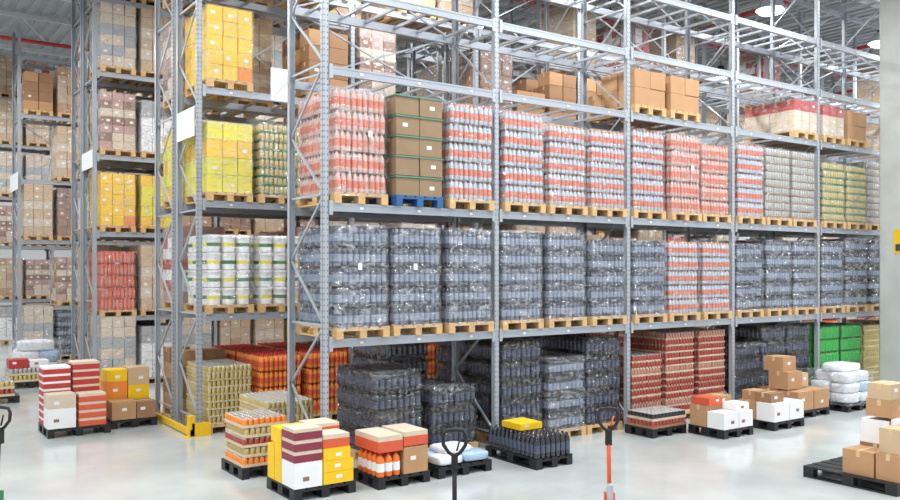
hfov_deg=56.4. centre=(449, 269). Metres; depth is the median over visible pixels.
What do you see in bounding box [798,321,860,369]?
wooden pallet
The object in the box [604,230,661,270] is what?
wooden pallet
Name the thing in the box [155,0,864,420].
rack
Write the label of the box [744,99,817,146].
wooden pallet
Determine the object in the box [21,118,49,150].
wooden pallet
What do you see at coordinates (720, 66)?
lamp
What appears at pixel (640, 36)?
wooden pallet
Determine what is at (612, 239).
wooden pallet
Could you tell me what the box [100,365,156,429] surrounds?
pallet
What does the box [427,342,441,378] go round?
wooden pallet
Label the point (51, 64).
roof truss
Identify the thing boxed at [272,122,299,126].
wooden pallet
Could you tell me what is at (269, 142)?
wooden pallet
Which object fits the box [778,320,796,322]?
wooden pallet
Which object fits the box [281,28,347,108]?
wooden pallet
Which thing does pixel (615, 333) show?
wooden pallet
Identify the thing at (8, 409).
jack
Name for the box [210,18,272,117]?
wooden pallet
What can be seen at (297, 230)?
wooden pallet
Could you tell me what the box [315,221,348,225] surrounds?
wooden pallet
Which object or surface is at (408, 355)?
wooden pallet
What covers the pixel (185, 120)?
rack
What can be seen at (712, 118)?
wooden pallet
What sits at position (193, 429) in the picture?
guard
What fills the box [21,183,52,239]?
wooden pallet
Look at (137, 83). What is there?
wooden pallet
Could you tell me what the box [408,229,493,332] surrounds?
pallet
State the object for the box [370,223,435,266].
wooden pallet
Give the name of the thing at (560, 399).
pallet
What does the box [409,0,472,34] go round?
wooden pallet
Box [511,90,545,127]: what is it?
wooden pallet
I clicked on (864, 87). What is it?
wooden pallet
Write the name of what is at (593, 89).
wooden pallet
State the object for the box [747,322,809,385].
wooden pallet
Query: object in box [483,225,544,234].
wooden pallet
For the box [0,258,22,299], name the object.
wooden pallet
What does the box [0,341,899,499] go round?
floor
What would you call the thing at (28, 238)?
wooden pallet
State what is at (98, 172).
wooden pallet
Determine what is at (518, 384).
wooden pallet
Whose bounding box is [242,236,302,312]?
wooden pallet
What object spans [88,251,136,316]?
wooden pallet
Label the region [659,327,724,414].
wooden pallet
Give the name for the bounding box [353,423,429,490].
wooden pallet
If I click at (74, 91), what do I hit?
rack
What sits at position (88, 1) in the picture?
roof truss
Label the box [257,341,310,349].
wooden pallet
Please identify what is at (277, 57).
wooden pallet
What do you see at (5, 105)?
wooden pallet
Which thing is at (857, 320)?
wooden pallet
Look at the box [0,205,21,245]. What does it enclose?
wooden pallet
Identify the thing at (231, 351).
wooden pallet
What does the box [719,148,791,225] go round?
wooden pallet
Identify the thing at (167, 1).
wooden pallet
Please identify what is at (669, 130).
wooden pallet
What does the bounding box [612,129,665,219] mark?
wooden pallet
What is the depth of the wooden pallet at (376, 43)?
15.43 m
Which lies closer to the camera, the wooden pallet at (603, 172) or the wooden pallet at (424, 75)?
the wooden pallet at (603, 172)
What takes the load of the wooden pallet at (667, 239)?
on the rack at (185, 120)
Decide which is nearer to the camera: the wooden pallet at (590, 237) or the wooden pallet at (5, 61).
the wooden pallet at (590, 237)
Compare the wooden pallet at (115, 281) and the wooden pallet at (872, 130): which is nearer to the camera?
the wooden pallet at (115, 281)
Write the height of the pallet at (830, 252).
1.494 m
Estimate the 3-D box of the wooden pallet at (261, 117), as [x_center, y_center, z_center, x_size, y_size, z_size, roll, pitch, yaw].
[-4.940,-3.431,21.945,0.855,1.602,1.254,0,0,-35]
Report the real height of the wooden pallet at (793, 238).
1.602 m
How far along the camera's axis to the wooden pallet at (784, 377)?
15.30 m
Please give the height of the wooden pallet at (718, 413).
0.604 m
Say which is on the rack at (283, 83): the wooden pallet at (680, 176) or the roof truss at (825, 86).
the wooden pallet at (680, 176)
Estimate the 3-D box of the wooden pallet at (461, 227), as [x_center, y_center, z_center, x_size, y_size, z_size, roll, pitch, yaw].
[0.384,-1.491,25.673,0.770,1.242,1.200,0,0,-35]
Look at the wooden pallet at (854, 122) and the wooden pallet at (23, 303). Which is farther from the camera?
the wooden pallet at (23, 303)
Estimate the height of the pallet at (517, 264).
1.494 m
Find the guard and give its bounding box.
[156,412,210,438]
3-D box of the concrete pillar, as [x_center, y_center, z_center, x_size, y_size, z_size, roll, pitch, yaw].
[9.486,-2.930,17.556,0.720,11.200,0.700,0,0,-35]
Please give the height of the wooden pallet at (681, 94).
0.742 m
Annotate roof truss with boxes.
[0,10,405,91]
[22,59,77,67]
[60,0,788,112]
[395,0,590,70]
[479,0,859,88]
[530,0,864,73]
[699,32,876,97]
[725,80,852,106]
[853,0,878,8]
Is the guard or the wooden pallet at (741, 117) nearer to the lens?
the guard
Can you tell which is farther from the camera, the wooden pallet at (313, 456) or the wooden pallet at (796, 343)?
the wooden pallet at (796, 343)
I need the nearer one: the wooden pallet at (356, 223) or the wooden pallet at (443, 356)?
the wooden pallet at (443, 356)
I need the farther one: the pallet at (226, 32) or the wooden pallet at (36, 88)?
the wooden pallet at (36, 88)
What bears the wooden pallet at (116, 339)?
on the floor
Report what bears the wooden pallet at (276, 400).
on the floor
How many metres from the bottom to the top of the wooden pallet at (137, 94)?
1.452 m
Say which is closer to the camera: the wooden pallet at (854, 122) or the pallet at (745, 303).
the pallet at (745, 303)
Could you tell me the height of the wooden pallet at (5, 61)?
1.502 m
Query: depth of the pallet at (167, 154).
15.40 m
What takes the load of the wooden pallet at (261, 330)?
on the floor
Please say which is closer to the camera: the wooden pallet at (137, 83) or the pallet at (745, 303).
the pallet at (745, 303)
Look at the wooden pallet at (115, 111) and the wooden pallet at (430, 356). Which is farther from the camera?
the wooden pallet at (115, 111)
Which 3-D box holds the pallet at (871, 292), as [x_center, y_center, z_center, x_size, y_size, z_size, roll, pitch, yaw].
[9.154,0.111,19.007,0.840,1.579,1.240,0,0,-36]
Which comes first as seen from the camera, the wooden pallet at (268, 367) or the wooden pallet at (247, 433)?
the wooden pallet at (247, 433)
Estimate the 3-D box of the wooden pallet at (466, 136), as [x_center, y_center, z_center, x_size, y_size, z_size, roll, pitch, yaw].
[-0.010,-1.627,12.591,0.841,1.514,1.241,0,0,-34]
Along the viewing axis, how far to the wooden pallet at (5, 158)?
30.28 m
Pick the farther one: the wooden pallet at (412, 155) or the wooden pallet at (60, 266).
the wooden pallet at (60, 266)
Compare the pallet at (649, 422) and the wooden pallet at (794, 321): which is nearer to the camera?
the pallet at (649, 422)
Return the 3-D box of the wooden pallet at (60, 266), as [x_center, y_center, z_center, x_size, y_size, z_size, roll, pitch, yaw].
[-11.643,0.344,25.589,0.857,1.452,1.255,0,0,-35]
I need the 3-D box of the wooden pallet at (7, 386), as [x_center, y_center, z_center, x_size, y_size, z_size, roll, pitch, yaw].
[-9.274,2.349,16.994,0.900,0.643,0.900,0,0,-35]
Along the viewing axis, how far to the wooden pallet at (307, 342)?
17.02 m
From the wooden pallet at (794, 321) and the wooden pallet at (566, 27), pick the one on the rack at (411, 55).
the wooden pallet at (566, 27)
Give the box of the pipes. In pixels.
[0,0,869,100]
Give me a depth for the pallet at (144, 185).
19.78 m
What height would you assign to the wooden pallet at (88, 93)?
1.652 m
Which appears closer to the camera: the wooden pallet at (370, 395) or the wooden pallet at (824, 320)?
the wooden pallet at (370, 395)
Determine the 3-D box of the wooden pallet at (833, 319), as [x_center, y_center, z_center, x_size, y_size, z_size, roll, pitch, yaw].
[11.280,1.919,25.002,0.856,1.502,1.255,0,0,-34]
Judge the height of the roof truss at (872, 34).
1.000 m
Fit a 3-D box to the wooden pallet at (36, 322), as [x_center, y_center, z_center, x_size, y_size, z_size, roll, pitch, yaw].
[-12.380,1.869,25.073,0.855,1.602,1.254,0,0,-36]
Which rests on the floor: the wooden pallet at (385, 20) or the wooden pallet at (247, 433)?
the wooden pallet at (247, 433)
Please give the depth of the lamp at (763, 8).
20.50 m
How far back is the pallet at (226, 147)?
13.86 m
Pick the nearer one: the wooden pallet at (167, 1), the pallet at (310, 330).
the wooden pallet at (167, 1)
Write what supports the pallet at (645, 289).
on the rack at (283, 83)
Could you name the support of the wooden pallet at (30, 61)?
on the rack at (47, 152)
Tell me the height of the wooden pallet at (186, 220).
1.502 m
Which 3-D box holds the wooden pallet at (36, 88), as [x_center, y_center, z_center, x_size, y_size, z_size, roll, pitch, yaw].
[-12.380,-5.151,25.073,0.770,1.242,1.200,0,0,-35]
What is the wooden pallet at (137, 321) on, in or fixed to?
on the floor
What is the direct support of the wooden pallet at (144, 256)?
on the rack at (90, 159)
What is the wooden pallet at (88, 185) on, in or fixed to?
on the rack at (74, 91)
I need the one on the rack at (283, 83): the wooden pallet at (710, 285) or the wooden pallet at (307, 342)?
the wooden pallet at (710, 285)
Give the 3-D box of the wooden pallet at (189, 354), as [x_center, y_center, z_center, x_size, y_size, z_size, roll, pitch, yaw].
[-4.702,2.049,15.398,0.770,1.242,1.200,0,0,-35]
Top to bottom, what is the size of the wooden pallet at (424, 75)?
1.602 m
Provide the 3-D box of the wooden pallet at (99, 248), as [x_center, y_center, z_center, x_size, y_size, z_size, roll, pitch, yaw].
[-8.717,0.244,20.887,0.855,1.652,1.254,0,0,-35]
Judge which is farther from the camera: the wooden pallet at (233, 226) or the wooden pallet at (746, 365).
the wooden pallet at (233, 226)
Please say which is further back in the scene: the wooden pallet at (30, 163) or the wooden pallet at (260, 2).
the wooden pallet at (30, 163)
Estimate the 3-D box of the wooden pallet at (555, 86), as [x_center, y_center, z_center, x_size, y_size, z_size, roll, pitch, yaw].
[2.105,-3.601,18.577,0.770,1.242,1.200,0,0,-35]
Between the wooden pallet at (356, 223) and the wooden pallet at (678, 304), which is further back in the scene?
the wooden pallet at (356, 223)
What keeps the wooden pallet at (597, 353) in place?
on the floor
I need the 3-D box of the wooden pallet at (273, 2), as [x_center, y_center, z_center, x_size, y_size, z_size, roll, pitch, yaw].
[-4.941,-6.956,21.944,0.857,1.452,1.255,0,0,-34]
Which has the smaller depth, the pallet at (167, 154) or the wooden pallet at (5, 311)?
the pallet at (167, 154)
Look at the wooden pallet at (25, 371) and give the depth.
18.98 m
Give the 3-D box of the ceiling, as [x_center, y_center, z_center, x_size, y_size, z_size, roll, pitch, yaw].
[2.411,-8.630,24.626,54.400,0.200,50.000,0,0,-35]
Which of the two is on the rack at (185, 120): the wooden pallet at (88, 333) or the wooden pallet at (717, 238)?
the wooden pallet at (717, 238)
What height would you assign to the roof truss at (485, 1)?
1.220 m
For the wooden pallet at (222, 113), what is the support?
on the rack at (90, 159)
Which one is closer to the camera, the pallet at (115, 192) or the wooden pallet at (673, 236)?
the pallet at (115, 192)
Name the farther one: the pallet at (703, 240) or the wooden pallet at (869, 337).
the pallet at (703, 240)
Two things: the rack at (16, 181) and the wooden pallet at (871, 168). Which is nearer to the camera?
the wooden pallet at (871, 168)
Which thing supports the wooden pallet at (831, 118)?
on the rack at (283, 83)
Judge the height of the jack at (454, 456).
1.252 m
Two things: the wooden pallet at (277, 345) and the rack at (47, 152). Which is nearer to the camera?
the wooden pallet at (277, 345)
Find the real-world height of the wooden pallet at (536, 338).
1.579 m
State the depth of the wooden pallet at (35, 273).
30.87 m
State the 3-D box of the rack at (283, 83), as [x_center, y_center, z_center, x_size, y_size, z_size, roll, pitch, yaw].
[4.873,-2.130,16.037,17.180,9.600,1.222,0,0,-35]
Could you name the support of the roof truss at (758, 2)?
attached to the wall at (4, 253)
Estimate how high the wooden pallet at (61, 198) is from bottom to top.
1.552 m
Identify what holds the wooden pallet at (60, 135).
on the rack at (16, 181)
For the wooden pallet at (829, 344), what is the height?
1.504 m
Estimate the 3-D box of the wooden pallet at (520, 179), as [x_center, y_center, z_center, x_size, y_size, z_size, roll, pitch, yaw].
[0.799,-1.627,13.173,0.840,1.514,1.241,0,0,-35]
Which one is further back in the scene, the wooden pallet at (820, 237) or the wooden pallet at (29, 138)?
the wooden pallet at (29, 138)
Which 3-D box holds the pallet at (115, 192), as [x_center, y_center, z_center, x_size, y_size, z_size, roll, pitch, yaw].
[-7.972,-1.546,19.823,0.855,1.352,1.254,0,0,-35]
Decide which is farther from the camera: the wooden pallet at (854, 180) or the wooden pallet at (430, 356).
the wooden pallet at (854, 180)
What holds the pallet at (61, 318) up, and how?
on the floor
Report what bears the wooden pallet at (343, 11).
on the rack at (411, 55)
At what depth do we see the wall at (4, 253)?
39.71 m
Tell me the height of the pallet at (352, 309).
1.494 m
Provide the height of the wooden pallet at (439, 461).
0.346 m
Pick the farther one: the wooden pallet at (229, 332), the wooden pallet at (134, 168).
the wooden pallet at (134, 168)
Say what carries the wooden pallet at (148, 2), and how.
on the rack at (90, 159)
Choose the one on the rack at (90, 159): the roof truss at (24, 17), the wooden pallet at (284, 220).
the wooden pallet at (284, 220)
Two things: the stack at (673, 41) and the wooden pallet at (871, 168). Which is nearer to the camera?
the wooden pallet at (871, 168)
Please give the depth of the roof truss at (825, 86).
38.10 m
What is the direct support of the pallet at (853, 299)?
on the rack at (283, 83)
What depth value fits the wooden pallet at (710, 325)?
20.81 m
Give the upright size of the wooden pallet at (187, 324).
1.602 m
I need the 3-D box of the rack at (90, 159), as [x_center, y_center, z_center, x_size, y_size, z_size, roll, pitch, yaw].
[1.940,-2.230,26.764,25.360,9.800,1.222,0,0,-35]
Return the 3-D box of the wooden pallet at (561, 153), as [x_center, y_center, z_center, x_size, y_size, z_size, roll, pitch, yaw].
[1.528,-1.572,13.675,0.840,1.404,1.240,0,0,-35]
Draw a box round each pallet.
[0,55,21,97]
[0,98,22,147]
[0,152,21,196]
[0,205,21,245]
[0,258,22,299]
[0,305,16,343]
[0,377,19,402]
[4,358,48,388]
[9,339,60,364]
[21,71,52,121]
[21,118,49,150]
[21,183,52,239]
[21,305,52,340]
[22,60,48,73]
[22,154,48,180]
[22,238,48,245]
[22,260,49,298]
[22,302,48,304]
[38,359,110,438]
[50,67,79,123]
[50,126,79,181]
[51,257,77,305]
[52,189,78,240]
[53,309,78,359]
[77,246,120,312]
[77,313,89,359]
[78,20,117,91]
[78,92,114,164]
[78,178,89,234]
[87,166,116,177]
[88,1,135,83]
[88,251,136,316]
[88,314,136,377]
[89,0,135,8]
[89,173,135,232]
[90,91,135,161]
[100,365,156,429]
[115,81,154,96]
[117,168,149,175]
[117,240,149,241]
[121,247,128,263]
[122,91,149,101]
[128,6,170,86]
[128,100,170,161]
[129,245,170,315]
[135,0,162,9]
[135,175,170,232]
[135,323,170,381]
[136,320,154,323]
[162,17,221,111]
[162,346,224,421]
[163,0,204,13]
[163,134,213,208]
[163,226,224,309]
[166,314,211,348]
[182,216,210,226]
[183,235,253,313]
[184,4,252,101]
[184,121,252,204]
[184,358,250,433]
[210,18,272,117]
[210,217,250,234]
[210,319,249,347]
[212,343,269,359]
[217,112,247,124]
[221,408,286,479]
[225,236,271,308]
[236,348,300,394]
[238,0,271,18]
[239,390,313,422]
[241,122,299,203]
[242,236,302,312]
[243,218,282,234]
[250,318,283,344]
[252,0,283,28]
[252,105,282,125]
[255,231,282,269]
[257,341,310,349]
[267,417,355,499]
[272,35,283,68]
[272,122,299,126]
[281,0,348,10]
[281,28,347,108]
[283,219,314,229]
[283,226,342,302]
[283,318,312,342]
[284,346,346,418]
[296,88,387,207]
[296,225,389,339]
[301,0,361,32]
[302,341,316,345]
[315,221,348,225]
[334,347,356,364]
[337,362,420,461]
[341,1,370,31]
[344,27,396,93]
[352,342,426,378]
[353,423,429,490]
[355,222,377,226]
[365,227,441,335]
[369,93,442,207]
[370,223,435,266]
[371,0,435,27]
[406,103,494,210]
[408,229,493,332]
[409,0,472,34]
[415,376,477,447]
[416,62,449,101]
[422,344,434,377]
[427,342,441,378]
[428,441,491,478]
[436,338,504,381]
[449,49,512,110]
[459,111,545,212]
[459,338,540,443]
[460,226,483,231]
[461,231,543,329]
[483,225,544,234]
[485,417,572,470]
[508,335,550,351]
[509,124,587,214]
[509,232,586,327]
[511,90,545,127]
[513,78,533,90]
[516,72,576,130]
[530,351,585,436]
[541,3,596,74]
[542,333,622,434]
[545,227,575,235]
[563,239,626,325]
[572,129,626,216]
[578,331,619,337]
[587,68,665,125]
[587,78,608,133]
[587,235,608,241]
[593,240,666,323]
[596,21,649,80]
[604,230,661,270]
[609,238,635,270]
[611,349,661,425]
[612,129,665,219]
[619,329,693,417]
[621,75,699,129]
[625,405,685,438]
[633,242,699,321]
[642,125,684,133]
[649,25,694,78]
[652,134,701,220]
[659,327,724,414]
[660,238,684,270]
[671,243,731,319]
[672,235,684,237]
[678,143,730,222]
[680,235,735,242]
[688,393,752,439]
[690,108,701,145]
[690,238,711,270]
[693,325,713,328]
[696,244,763,317]
[699,109,718,146]
[708,143,764,224]
[714,323,783,388]
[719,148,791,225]
[719,240,791,315]
[721,113,744,142]
[723,339,758,399]
[738,388,803,430]
[739,54,779,110]
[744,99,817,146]
[746,237,797,240]
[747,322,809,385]
[760,354,829,416]
[770,151,816,226]
[771,241,817,314]
[775,105,844,150]
[778,241,844,313]
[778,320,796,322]
[797,162,845,228]
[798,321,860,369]
[799,238,867,311]
[800,110,866,153]
[803,380,899,496]
[805,323,838,385]
[807,237,837,238]
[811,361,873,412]
[820,319,836,321]
[823,317,854,321]
[826,322,878,381]
[827,166,867,229]
[842,239,878,310]
[843,162,878,229]
[846,318,878,323]
[857,65,878,115]
[857,123,878,160]
[858,316,878,318]
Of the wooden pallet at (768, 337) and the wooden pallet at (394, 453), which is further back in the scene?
the wooden pallet at (768, 337)
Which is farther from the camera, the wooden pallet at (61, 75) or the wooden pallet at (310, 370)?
the wooden pallet at (61, 75)
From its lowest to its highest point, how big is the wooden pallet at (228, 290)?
1.306 m
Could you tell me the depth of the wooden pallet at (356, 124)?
11.18 m
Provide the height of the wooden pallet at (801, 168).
1.504 m
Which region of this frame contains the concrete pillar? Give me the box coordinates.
[879,0,899,381]
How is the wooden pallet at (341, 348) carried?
on the floor
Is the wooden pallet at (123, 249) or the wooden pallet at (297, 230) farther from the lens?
the wooden pallet at (123, 249)
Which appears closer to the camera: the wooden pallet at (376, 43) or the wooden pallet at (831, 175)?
the wooden pallet at (376, 43)
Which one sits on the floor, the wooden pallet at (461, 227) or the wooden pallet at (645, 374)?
the wooden pallet at (645, 374)
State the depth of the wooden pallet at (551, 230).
18.07 m
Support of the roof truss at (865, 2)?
attached to the wall at (825, 161)
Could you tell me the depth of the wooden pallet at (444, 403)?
12.13 m
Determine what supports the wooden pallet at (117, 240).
on the rack at (16, 181)
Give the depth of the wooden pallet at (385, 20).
16.22 m
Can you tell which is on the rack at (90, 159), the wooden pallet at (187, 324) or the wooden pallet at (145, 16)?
the wooden pallet at (145, 16)
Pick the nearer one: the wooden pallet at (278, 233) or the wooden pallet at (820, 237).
the wooden pallet at (278, 233)
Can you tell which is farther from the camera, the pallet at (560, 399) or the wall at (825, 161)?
the wall at (825, 161)
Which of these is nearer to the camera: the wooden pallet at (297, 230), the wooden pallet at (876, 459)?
the wooden pallet at (876, 459)
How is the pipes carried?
attached to the ceiling
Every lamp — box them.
[714,28,726,78]
[755,0,769,16]
[775,0,785,15]
[868,29,878,47]
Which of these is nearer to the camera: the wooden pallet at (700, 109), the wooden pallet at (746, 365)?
the wooden pallet at (746, 365)
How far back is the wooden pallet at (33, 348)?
20.44 m
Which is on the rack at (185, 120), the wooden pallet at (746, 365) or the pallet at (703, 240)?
the pallet at (703, 240)
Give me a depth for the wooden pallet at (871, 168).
18.45 m
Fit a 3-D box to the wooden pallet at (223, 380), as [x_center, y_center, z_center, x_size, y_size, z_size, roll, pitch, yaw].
[-3.956,2.126,14.333,0.800,1.088,1.200,0,0,-35]
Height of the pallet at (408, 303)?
1.494 m
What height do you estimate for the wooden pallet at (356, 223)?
1.602 m
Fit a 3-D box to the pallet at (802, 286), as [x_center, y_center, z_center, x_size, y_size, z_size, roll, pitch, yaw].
[6.853,0.153,17.418,0.841,1.494,1.240,0,0,-35]
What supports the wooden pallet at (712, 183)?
on the rack at (283, 83)
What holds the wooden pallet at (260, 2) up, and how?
on the rack at (411, 55)
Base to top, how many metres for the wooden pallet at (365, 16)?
1.452 m
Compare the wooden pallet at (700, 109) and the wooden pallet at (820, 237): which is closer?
the wooden pallet at (820, 237)
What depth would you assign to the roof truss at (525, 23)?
26.29 m
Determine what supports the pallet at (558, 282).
on the rack at (283, 83)
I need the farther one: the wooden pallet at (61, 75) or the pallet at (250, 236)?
the wooden pallet at (61, 75)
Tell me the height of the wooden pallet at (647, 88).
0.742 m
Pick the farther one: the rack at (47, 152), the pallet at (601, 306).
the rack at (47, 152)
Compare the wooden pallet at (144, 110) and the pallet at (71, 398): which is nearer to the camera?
the pallet at (71, 398)
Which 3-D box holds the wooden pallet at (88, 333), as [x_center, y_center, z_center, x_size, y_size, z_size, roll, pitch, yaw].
[-8.717,1.844,20.887,0.855,1.652,1.254,0,0,-35]
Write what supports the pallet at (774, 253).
on the rack at (283, 83)
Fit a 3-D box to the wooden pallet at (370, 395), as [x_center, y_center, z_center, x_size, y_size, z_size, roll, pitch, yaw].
[-1.038,2.023,12.030,0.841,1.294,1.241,0,0,-35]
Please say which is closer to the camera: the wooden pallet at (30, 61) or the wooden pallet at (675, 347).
the wooden pallet at (675, 347)
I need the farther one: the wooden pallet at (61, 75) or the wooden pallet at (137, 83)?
the wooden pallet at (61, 75)
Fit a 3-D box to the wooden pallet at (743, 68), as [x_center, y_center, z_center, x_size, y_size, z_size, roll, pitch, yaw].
[9.059,-5.581,25.034,0.856,1.502,1.255,0,0,-35]
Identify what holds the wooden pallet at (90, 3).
on the rack at (90, 159)
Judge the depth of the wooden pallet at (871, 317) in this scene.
25.51 m
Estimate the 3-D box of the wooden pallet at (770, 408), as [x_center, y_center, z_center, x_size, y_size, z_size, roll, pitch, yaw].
[5.495,2.368,14.425,0.850,0.604,0.750,0,0,-35]
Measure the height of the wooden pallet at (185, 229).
1.502 m
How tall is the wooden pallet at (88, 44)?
1.502 m
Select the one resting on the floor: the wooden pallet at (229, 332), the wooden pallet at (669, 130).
the wooden pallet at (229, 332)
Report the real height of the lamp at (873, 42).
2.100 m
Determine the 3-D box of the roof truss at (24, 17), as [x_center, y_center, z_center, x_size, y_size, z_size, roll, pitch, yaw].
[-4.645,-7.830,34.336,54.021,1.220,0.120,0,0,-35]
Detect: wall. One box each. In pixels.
[0,126,77,305]
[752,109,867,239]
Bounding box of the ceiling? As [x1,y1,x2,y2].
[0,0,878,107]
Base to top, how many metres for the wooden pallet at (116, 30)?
1.602 m
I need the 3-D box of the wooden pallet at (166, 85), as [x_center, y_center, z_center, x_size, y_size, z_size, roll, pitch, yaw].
[-4.702,-3.706,15.397,0.857,1.452,1.255,0,0,-35]
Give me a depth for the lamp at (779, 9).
20.38 m
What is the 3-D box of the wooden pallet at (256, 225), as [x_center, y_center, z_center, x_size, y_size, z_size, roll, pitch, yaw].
[-4.940,-1.696,21.945,0.855,1.652,1.254,0,0,-35]
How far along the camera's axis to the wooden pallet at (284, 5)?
15.51 m
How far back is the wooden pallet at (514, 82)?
27.39 m
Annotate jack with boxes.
[0,406,11,499]
[441,428,467,499]
[596,406,619,499]
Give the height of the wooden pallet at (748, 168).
1.514 m
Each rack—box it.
[0,96,129,303]
[10,24,410,351]
[71,0,716,359]
[82,0,764,359]
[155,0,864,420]
[176,0,878,424]
[270,0,878,450]
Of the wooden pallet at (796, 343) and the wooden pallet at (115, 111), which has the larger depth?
the wooden pallet at (115, 111)
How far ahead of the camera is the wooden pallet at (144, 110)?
19.78 m
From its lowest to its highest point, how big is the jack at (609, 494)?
1.252 m

